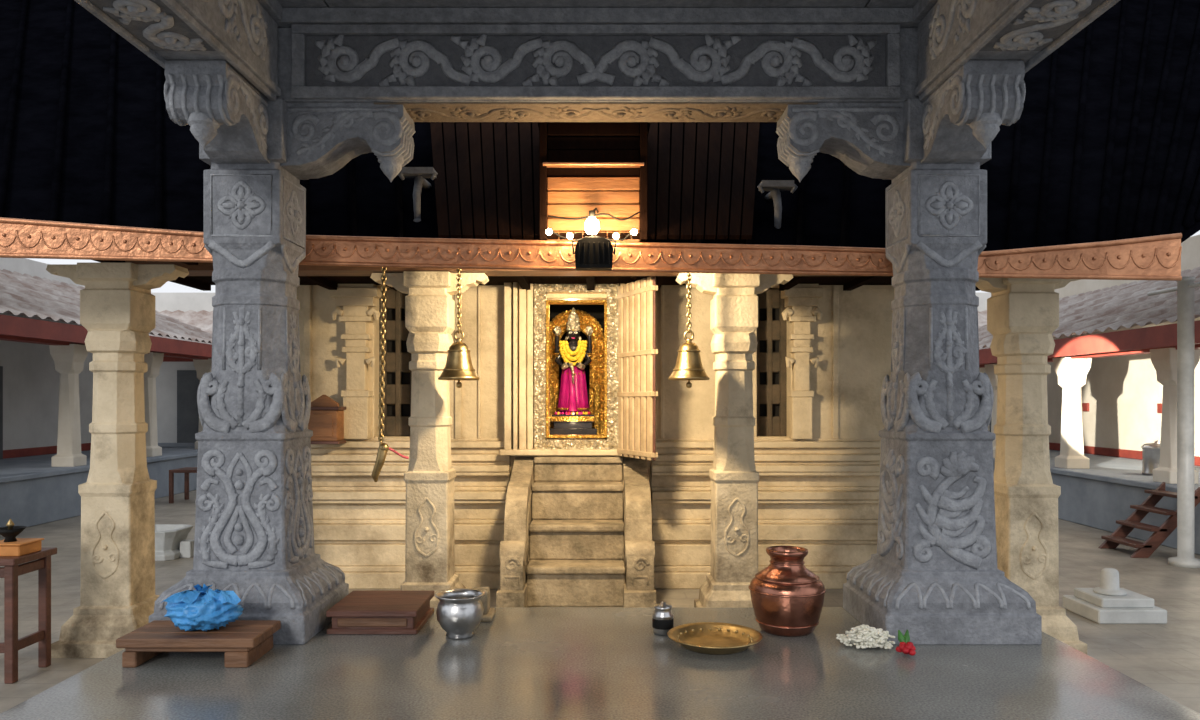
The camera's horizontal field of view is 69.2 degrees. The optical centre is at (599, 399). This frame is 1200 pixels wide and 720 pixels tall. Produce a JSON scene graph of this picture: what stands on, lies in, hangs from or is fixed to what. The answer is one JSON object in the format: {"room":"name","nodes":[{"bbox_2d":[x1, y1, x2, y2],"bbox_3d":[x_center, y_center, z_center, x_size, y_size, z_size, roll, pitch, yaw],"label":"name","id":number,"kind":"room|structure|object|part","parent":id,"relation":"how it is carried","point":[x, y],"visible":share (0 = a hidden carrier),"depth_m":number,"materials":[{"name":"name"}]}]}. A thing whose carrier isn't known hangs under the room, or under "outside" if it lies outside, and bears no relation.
{"room":"house of worship","nodes":[
{"label":"house of worship","id":0,"kind":"room"},
{"bbox_2d":[398,167,437,221],"bbox_3d":[-1.030,-1.144,5.035,0.231,0.331,0.334,0,0,0],"label":"bracket","id":1,"kind":"object","parent":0,"point":[419,173],"depth_m":4.89,"materials":[{"name":"grey stone"}]},
{"bbox_2d":[550,305,606,438],"bbox_3d":[-0.195,-0.324,7.775,1.310,1.700,1.250,0,0,0],"label":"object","id":2,"kind":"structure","parent":0,"point":[597,311],"depth_m":8.30,"materials":[{"name":"pink fabric"}]},
{"bbox_2d":[550,307,596,434],"bbox_3d":[-0.227,-0.200,7.385,0.400,1.182,0.310,0,0,0],"label":"statue","id":3,"kind":"object","parent":2,"relation":"on","point":[573,395],"visible":1,"depth_m":7.31,"materials":[{"name":"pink fabric"}]},
{"bbox_2d":[550,310,603,434],"bbox_3d":[-0.227,-0.204,7.631,0.574,1.190,0.159,0,0,0],"label":"arch","id":4,"kind":"object","parent":2,"relation":"attached to","point":[597,364],"visible":0.55,"depth_m":7.65,"materials":[{"name":"gold metal"}]},
{"bbox_2d":[297,285,894,588],"bbox_3d":[-0.045,-0.224,8.630,4.770,3.300,4.140,0,0,0],"label":"wall","id":5,"kind":"structure","parent":0,"point":[819,494],"depth_m":6.85,"materials":[{"name":"beige stone"}]},
{"bbox_2d":[308,395,345,443],"bbox_3d":[-2.112,0.148,6.700,0.261,0.379,0.200,0,0,0],"label":"box","id":6,"kind":"object","parent":5,"relation":"attached to","point":[326,421],"visible":0.79,"depth_m":6.62,"materials":[{"name":"brown wood"}]},
{"bbox_2d":[329,284,381,438],"bbox_3d":[-1.913,-0.384,6.825,0.387,1.380,0.150,0,0,0],"label":"pilaster","id":7,"kind":"object","parent":5,"relation":"attached to","point":[356,300],"visible":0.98,"depth_m":6.80,"materials":[{"name":"beige stone"}]},
{"bbox_2d":[499,282,628,455],"bbox_3d":[-0.231,-0.349,6.780,1.078,1.550,0.240,0,0,0],"label":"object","id":8,"kind":"object","parent":5,"relation":"attached to","point":[518,302],"depth_m":6.72,"materials":[{"name":"beige wood"}]},
{"bbox_2d":[617,276,657,460],"bbox_3d":[0.269,-0.222,6.380,0.052,1.295,0.606,0,0,-23],"label":"door leaf","id":9,"kind":"structure","parent":5,"relation":"attached to","point":[637,394],"depth_m":6.32,"materials":[{"name":"brown wood"}]},
{"bbox_2d":[781,284,822,438],"bbox_3d":[1.583,-0.384,6.825,0.319,1.380,0.150,0,0,0],"label":"pilaster","id":10,"kind":"object","parent":5,"relation":"attached to","point":[800,298],"visible":0.96,"depth_m":6.80,"materials":[{"name":"beige stone"}]},
{"bbox_2d":[277,0,918,6],"bbox_3d":[-0.015,-2.024,1.475,3.870,0.300,6.150,0,0,0],"label":"ceiling","id":11,"kind":"structure","parent":0,"point":[284,3],"depth_m":4.10,"materials":[{"name":"stone"}]},
{"bbox_2d":[0,0,1199,250],"bbox_3d":[0.242,-2.757,6.747,18.516,4.112,4.946,0,0,0],"label":"roof","id":12,"kind":"structure","parent":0,"point":[1104,144],"depth_m":5.28,"materials":[{"name":"black wood"}]},
{"bbox_2d":[94,260,979,290],"bbox_3d":[0.000,-0.891,5.875,6.400,0.145,1.950,0,0,0],"label":"soffit","id":13,"kind":"structure","parent":12,"relation":"attached to","point":[199,277],"depth_m":6.33,"materials":[{"name":"brown wood"}]},
{"bbox_2d":[371,267,408,481],"bbox_3d":[-1.275,-0.183,5.366,0.092,1.367,0.272,0,0,43],"label":"chain","id":14,"kind":"object","parent":13,"relation":"hanging from","point":[383,448],"visible":0.94,"depth_m":5.29,"materials":[{"name":"gold metal"}]},
{"bbox_2d":[438,269,479,387],"bbox_3d":[-0.867,-0.468,5.350,0.256,0.792,0.255,0,0,0],"label":"brass bell","id":15,"kind":"object","parent":13,"relation":"hanging from","point":[458,366],"visible":0.94,"depth_m":5.29,"materials":[{"name":"gold metal"}]},
{"bbox_2d":[668,273,709,387],"bbox_3d":[0.547,-0.468,5.350,0.256,0.792,0.255,0,0,0],"label":"brass bell","id":16,"kind":"object","parent":13,"relation":"hanging from","point":[689,366],"visible":0.94,"depth_m":5.29,"materials":[{"name":"gold metal"}]},
{"bbox_2d":[0,217,1181,280],"bbox_3d":[-0.421,-0.783,4.473,6.582,0.390,0.494,0,0,0],"label":"fascia","id":17,"kind":"object","parent":12,"relation":"attached to","point":[1158,257],"visible":0.74,"depth_m":4.61,"materials":[{"name":"brown wood"}]},
{"bbox_2d":[546,208,639,240],"bbox_3d":[-0.036,-0.937,4.626,0.506,0.169,0.170,0,0,0],"label":"lamp bulb","id":18,"kind":"object","parent":17,"relation":"attached to","point":[591,227],"visible":1,"depth_m":4.61,"materials":[{"name":"glass"}]},
{"bbox_2d":[571,236,616,270],"bbox_3d":[-0.031,-0.776,4.543,0.237,0.185,0.125,0,0,0],"label":"floodlight","id":19,"kind":"object","parent":17,"relation":"attached to","point":[592,253],"visible":1,"depth_m":4.50,"materials":[{"name":"metal"}]},
{"bbox_2d":[537,122,650,278],"bbox_3d":[-0.035,-1.260,5.400,0.665,0.828,1.600,0,0,0],"label":"dormer","id":20,"kind":"object","parent":12,"relation":"on","point":[584,167],"visible":0.7,"depth_m":4.72,"materials":[{"name":"brown wood"}]},
{"bbox_2d":[430,122,759,238],"bbox_3d":[-0.042,-1.864,5.822,2.712,1.987,2.245,0,0,0],"label":"boards","id":21,"kind":"object","parent":12,"relation":"attached to","point":[436,127],"visible":0.3,"depth_m":5.18,"materials":[{"name":"brown wood"}]},
{"bbox_2d":[0,607,1199,719],"bbox_3d":[0.000,1.276,1.115,4.320,0.300,7.230,0,0,0],"label":"floor","id":22,"kind":"structure","parent":0,"point":[525,663],"depth_m":3.47,"materials":[{"name":"stone"}]},
{"bbox_2d":[116,620,280,667],"bbox_3d":[-1.740,1.063,3.800,0.580,0.125,0.314,0,0,0],"label":"wooden table","id":23,"kind":"object","parent":22,"relation":"on","point":[243,642],"visible":0.96,"depth_m":3.67,"materials":[{"name":"brown wood"}]},
{"bbox_2d":[161,584,242,631],"bbox_3d":[-1.715,0.900,3.800,0.352,0.201,0.275,0,0,0],"label":"plastic bag","id":24,"kind":"object","parent":23,"relation":"on","point":[203,608],"visible":1,"depth_m":3.72,"materials":[{"name":"blue plastic"}]},
{"bbox_2d":[149,98,348,644],"bbox_3d":[-1.720,-0.159,4.360,0.720,2.570,0.720,0,0,0],"label":"pillar","id":25,"kind":"structure","parent":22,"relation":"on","point":[267,284],"depth_m":4.17,"materials":[{"name":"stone"}]},
{"bbox_2d":[159,174,344,608],"bbox_3d":[-1.720,-0.060,4.341,0.707,2.049,0.669,0,0,0],"label":"carving","id":26,"kind":"object","parent":25,"relation":"attached to","point":[241,205],"visible":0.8,"depth_m":4.16,"materials":[{"name":"stone"}]},
{"bbox_2d":[164,60,414,181],"bbox_3d":[-1.403,-1.266,4.093,0.912,0.355,0.811,0,0,0],"label":"brackets","id":27,"kind":"object","parent":25,"relation":"attached to","point":[225,113],"visible":1,"depth_m":4.18,"materials":[{"name":"stone"}]},
{"bbox_2d":[274,7,920,121],"bbox_3d":[-0.015,-1.654,4.348,3.890,0.436,0.405,0,0,0],"label":"beam","id":28,"kind":"structure","parent":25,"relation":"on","point":[595,30],"depth_m":4.17,"materials":[{"name":"stone"}]},
{"bbox_2d":[314,34,876,120],"bbox_3d":[-0.020,-1.591,4.314,2.712,0.349,0.304,0,0,0],"label":"carving","id":29,"kind":"object","parent":28,"relation":"attached to","point":[346,69],"visible":0.98,"depth_m":4.18,"materials":[{"name":"stone"}]},
{"bbox_2d":[326,591,433,633],"bbox_3d":[-1.096,1.069,4.395,0.434,0.115,0.450,0,0,0],"label":"wooden box","id":30,"kind":"object","parent":22,"relation":"on","point":[358,612],"visible":1,"depth_m":4.20,"materials":[{"name":"red wood"}]},
{"bbox_2d":[435,588,484,639],"bbox_3d":[-0.668,1.024,4.150,0.236,0.203,0.236,0,0,0],"label":"steel pot","id":31,"kind":"object","parent":22,"relation":"on","point":[459,612],"visible":1,"depth_m":4.08,"materials":[{"name":"silver metal"}]},
{"bbox_2d":[473,587,495,621],"bbox_3d":[-0.621,1.051,4.500,0.145,0.150,0.200,0,0,0],"label":"stone","id":32,"kind":"object","parent":22,"relation":"on","point":[488,614],"visible":0.5,"depth_m":4.45,"materials":[{"name":"beige stone"}]},
{"bbox_2d":[652,602,673,635],"bbox_3d":[0.304,1.050,4.200,0.104,0.153,0.104,0,0,0],"label":"steel canister","id":33,"kind":"object","parent":22,"relation":"on","point":[662,620],"visible":0.97,"depth_m":4.16,"materials":[{"name":"metal"}]},
{"bbox_2d":[667,622,762,653],"bbox_3d":[0.524,1.098,3.980,0.432,0.056,0.432,0,0,0],"label":"brass plate","id":34,"kind":"object","parent":22,"relation":"on","point":[701,637],"visible":1,"depth_m":4.04,"materials":[{"name":"gold metal"}]},
{"bbox_2d":[749,546,825,636],"bbox_3d":[0.913,0.926,4.250,0.371,0.400,0.371,0,0,0],"label":"pot","id":35,"kind":"object","parent":22,"relation":"on","point":[787,598],"visible":1,"depth_m":4.13,"materials":[{"name":"metal"}]},
{"bbox_2d":[836,624,894,648],"bbox_3d":[1.220,1.075,3.973,0.278,0.089,0.208,0,0,0],"label":"garland","id":36,"kind":"object","parent":22,"relation":"on","point":[862,636],"visible":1,"depth_m":3.95,"materials":[{"name":"white plant"}]},
{"bbox_2d":[896,630,915,655],"bbox_3d":[1.353,1.070,3.832,0.081,0.100,0.096,0,0,-24],"label":"rose","id":37,"kind":"object","parent":22,"relation":"on","point":[905,646],"visible":1,"depth_m":3.83,"materials":[{"name":"red plant"}]},
{"bbox_2d":[843,98,1041,644],"bbox_3d":[1.675,-0.159,4.360,0.720,2.570,0.720,0,0,0],"label":"pillar","id":38,"kind":"structure","parent":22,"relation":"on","point":[922,284],"depth_m":4.17,"materials":[{"name":"stone"}]},
{"bbox_2d":[776,60,1025,181],"bbox_3d":[1.358,-1.266,4.093,0.912,0.355,0.811,0,0,0],"label":"brackets","id":39,"kind":"object","parent":38,"relation":"attached to","point":[962,117],"visible":1,"depth_m":4.18,"materials":[{"name":"stone"}]},
{"bbox_2d":[846,174,1030,608],"bbox_3d":[1.675,-0.060,4.341,0.707,2.049,0.669,0,0,0],"label":"carving","id":40,"kind":"object","parent":38,"relation":"attached to","point":[943,530],"visible":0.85,"depth_m":4.16,"materials":[{"name":"stone"}]},
{"bbox_3d":[-1.720,-0.159,-1.300,0.720,2.570,0.720,0,0,0],"label":"shaft","id":41,"kind":"object","parent":22,"relation":"on","visible":0},
{"bbox_2d":[74,0,281,100],"bbox_3d":[-1.710,-1.649,1.280,0.400,0.449,5.760,0,0,0],"label":"beam","id":42,"kind":"structure","parent":41,"relation":"on","point":[193,19],"depth_m":3.57,"materials":[{"name":"stone"}]},
{"bbox_2d":[103,0,267,60],"bbox_3d":[-1.710,-1.597,2.720,0.390,0.362,2.615,0,0,0],"label":"carving","id":43,"kind":"object","parent":42,"relation":"attached to","point":[136,10],"visible":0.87,"depth_m":3.48,"materials":[{"name":"stone"}]},
{"bbox_3d":[1.675,-0.159,-1.300,0.720,2.570,0.720,0,0,0],"label":"shaft","id":44,"kind":"object","parent":22,"relation":"on","visible":0},
{"bbox_2d":[913,0,1119,100],"bbox_3d":[1.690,-1.649,1.280,0.400,0.449,5.760,0,0,0],"label":"beam","id":45,"kind":"structure","parent":44,"relation":"on","point":[990,21],"depth_m":3.59,"materials":[{"name":"stone"}]},
{"bbox_2d":[928,0,1091,60],"bbox_3d":[1.690,-1.597,2.720,0.390,0.362,2.615,0,0,0],"label":"carving","id":46,"kind":"object","parent":45,"relation":"attached to","point":[1066,11],"visible":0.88,"depth_m":3.48,"materials":[{"name":"stone"}]},
{"bbox_2d":[0,490,1199,713],"bbox_3d":[0.000,1.526,8.500,32.000,0.200,27.000,0,0,0],"label":"ground","id":47,"kind":"structure","parent":0,"point":[1165,658],"depth_m":6.25,"materials":[{"name":"grey stone"}]},
{"bbox_2d":[0,547,56,683],"bbox_3d":[-3.140,1.111,4.525,0.420,0.630,0.350,0,0,0],"label":"wooden side table","id":48,"kind":"object","parent":47,"relation":"on","point":[11,570],"visible":0.98,"depth_m":4.46,"materials":[{"name":"red wood"}]},
{"bbox_2d":[0,538,43,556],"bbox_3d":[-3.035,0.763,4.510,0.190,0.065,0.200,0,0,0],"label":"box","id":49,"kind":"object","parent":48,"relation":"on","point":[22,546],"visible":0.83,"depth_m":4.45,"materials":[{"name":"wood"}]},
{"bbox_2d":[0,518,26,541],"bbox_3d":[-3.050,0.671,4.500,0.144,0.120,0.144,0,0,0],"label":"oil lamp","id":50,"kind":"object","parent":49,"relation":"on","point":[10,531],"visible":1,"depth_m":4.48,"materials":[{"name":"metal"}]},
{"bbox_2d":[51,263,159,657],"bbox_3d":[-2.793,0.326,5.050,0.490,2.200,0.490,0,0,0],"label":"pillar","id":51,"kind":"structure","parent":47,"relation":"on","point":[118,317],"depth_m":4.92,"materials":[{"name":"beige stone"}]},
{"bbox_2d":[46,264,188,578],"bbox_3d":[-2.793,0.118,5.013,0.739,1.783,0.242,0,0,0],"label":"carving","id":52,"kind":"object","parent":51,"relation":"attached to","point":[150,276],"visible":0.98,"depth_m":4.96,"materials":[{"name":"beige stone"}]},
{"bbox_2d":[0,258,211,527],"bbox_3d":[-7.850,-0.324,10.750,3.500,3.500,8.500,0,0,0],"label":"cloister wing","id":53,"kind":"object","parent":47,"relation":"on","point":[46,380],"visible":0.57,"depth_m":12.25},
{"bbox_2d":[155,524,193,560],"bbox_3d":[-3.959,1.292,7.900,0.527,0.269,0.455,0,0,0],"label":"stone basin","id":54,"kind":"object","parent":47,"relation":"on","point":[171,543],"visible":0.57,"depth_m":7.82,"materials":[{"name":"grey stone"}]},
{"bbox_2d":[169,467,196,502],"bbox_3d":[-5.725,1.026,12.250,0.450,0.800,0.500,0,0,0],"label":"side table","id":55,"kind":"object","parent":47,"relation":"on","point":[186,470],"visible":0.44,"depth_m":12.03,"materials":[{"name":"red wood"}]},
{"bbox_2d":[400,271,465,606],"bbox_3d":[-1.101,0.306,5.650,0.466,2.240,0.466,0,0,0],"label":"pillar","id":56,"kind":"structure","parent":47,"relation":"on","point":[429,309],"depth_m":5.52,"materials":[{"name":"beige stone"}]},
{"bbox_2d":[370,273,488,557],"bbox_3d":[-1.101,0.092,5.614,0.739,1.812,0.231,0,0,0],"label":"carving","id":57,"kind":"object","parent":56,"relation":"attached to","point":[395,280],"visible":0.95,"depth_m":5.57,"materials":[{"name":"beige stone"}]},
{"bbox_2d":[149,293,991,447],"bbox_3d":[-0.400,-0.374,16.500,18.000,3.600,2.600,0,0,0],"label":"rear wing","id":58,"kind":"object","parent":47,"relation":"on","point":[177,382],"visible":0.03,"depth_m":16.80},
{"bbox_2d":[496,456,655,606],"bbox_3d":[-0.156,0.931,6.255,1.051,0.990,1.069,0,0,0],"label":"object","id":59,"kind":"object","parent":47,"relation":"on","point":[576,535],"visible":1,"depth_m":6.20,"materials":[{"name":"beige stone"}]},
{"bbox_3d":[-0.591,0.936,6.255,0.182,0.980,1.070,0,0,0],"label":"balustrade","id":60,"kind":"part","parent":59,"relation":"part of","materials":[{"name":"stone"}]},
{"bbox_2d":[534,284,618,448],"bbox_3d":[-0.182,-0.268,6.820,0.660,1.328,0.140,0,0,0],"label":"door frame","id":61,"kind":"structure","parent":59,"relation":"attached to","point":[543,439],"depth_m":6.78,"materials":[{"name":"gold metal"}]},
{"bbox_3d":[0.265,0.936,6.255,0.212,0.980,1.070,0,0,0],"label":"balustrade","id":62,"kind":"part","parent":59,"relation":"part of","materials":[{"name":"stone"}]},
{"bbox_2d":[694,273,759,606],"bbox_3d":[0.869,0.306,5.650,0.466,2.240,0.466,0,0,0],"label":"pillar","id":63,"kind":"structure","parent":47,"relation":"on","point":[733,474],"depth_m":5.52,"materials":[{"name":"beige stone"}]},
{"bbox_2d":[676,273,792,556],"bbox_3d":[0.869,0.092,5.614,0.739,1.812,0.231,0,0,0],"label":"carving","id":64,"kind":"object","parent":63,"relation":"attached to","point":[703,282],"visible":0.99,"depth_m":5.57,"materials":[{"name":"beige stone"}]},
{"bbox_2d":[987,278,1086,654],"bbox_3d":[2.450,0.336,5.050,0.490,2.180,0.490,0,0,0],"label":"pillar","id":65,"kind":"structure","parent":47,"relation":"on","point":[1022,319],"depth_m":4.92,"materials":[{"name":"beige stone"}]},
{"bbox_2d":[975,278,1080,579],"bbox_3d":[2.450,0.130,5.013,0.739,1.769,0.242,0,0,0],"label":"carving","id":66,"kind":"object","parent":65,"relation":"attached to","point":[992,285],"visible":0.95,"depth_m":4.91,"materials":[{"name":"beige stone"}]},
{"bbox_2d":[978,234,1199,554],"bbox_3d":[6.950,-0.324,10.600,3.500,3.500,8.800,0,0,0],"label":"cloister wing","id":67,"kind":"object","parent":47,"relation":"on","point":[1112,379],"visible":0.53,"depth_m":10.50},
{"bbox_2d":[1141,440,1160,474],"bbox_3d":[6.150,0.635,9.600,0.300,0.380,0.300,0,0,0],"label":"drum","id":68,"kind":"object","parent":67,"relation":"on","point":[1150,452],"visible":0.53,"depth_m":9.54,"materials":[{"name":"silver metal"}]},
{"bbox_2d":[1063,568,1166,623],"bbox_3d":[3.390,1.268,5.750,0.440,0.315,0.440,0,0,0],"label":"stone pedestal","id":69,"kind":"object","parent":47,"relation":"on","point":[1108,603],"visible":1,"depth_m":5.59,"materials":[{"name":"white stone"}]},
{"bbox_2d":[1098,482,1199,557],"bbox_3d":[5.116,1.107,8.120,0.627,0.637,0.540,0,0,0],"label":"wooden steps","id":70,"kind":"structure","parent":47,"relation":"on","point":[1145,550],"depth_m":8.06,"materials":[{"name":"red wood"}]},
{"bbox_2d":[1147,277,1199,567],"bbox_3d":[5.050,0.181,7.500,0.260,2.490,1.000,0,0,0],"label":"post","id":71,"kind":"object","parent":47,"relation":"on","point":[1185,558],"visible":0.94,"depth_m":7.45,"materials":[{"name":"paint"}]},
{"bbox_2d":[757,180,797,228],"bbox_3d":[1.001,-1.070,5.035,0.231,0.331,0.334,0,0,0],"label":"bracket","id":72,"kind":"object","parent":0,"point":[774,186],"depth_m":4.89,"materials":[{"name":"grey stone"}]}
]}

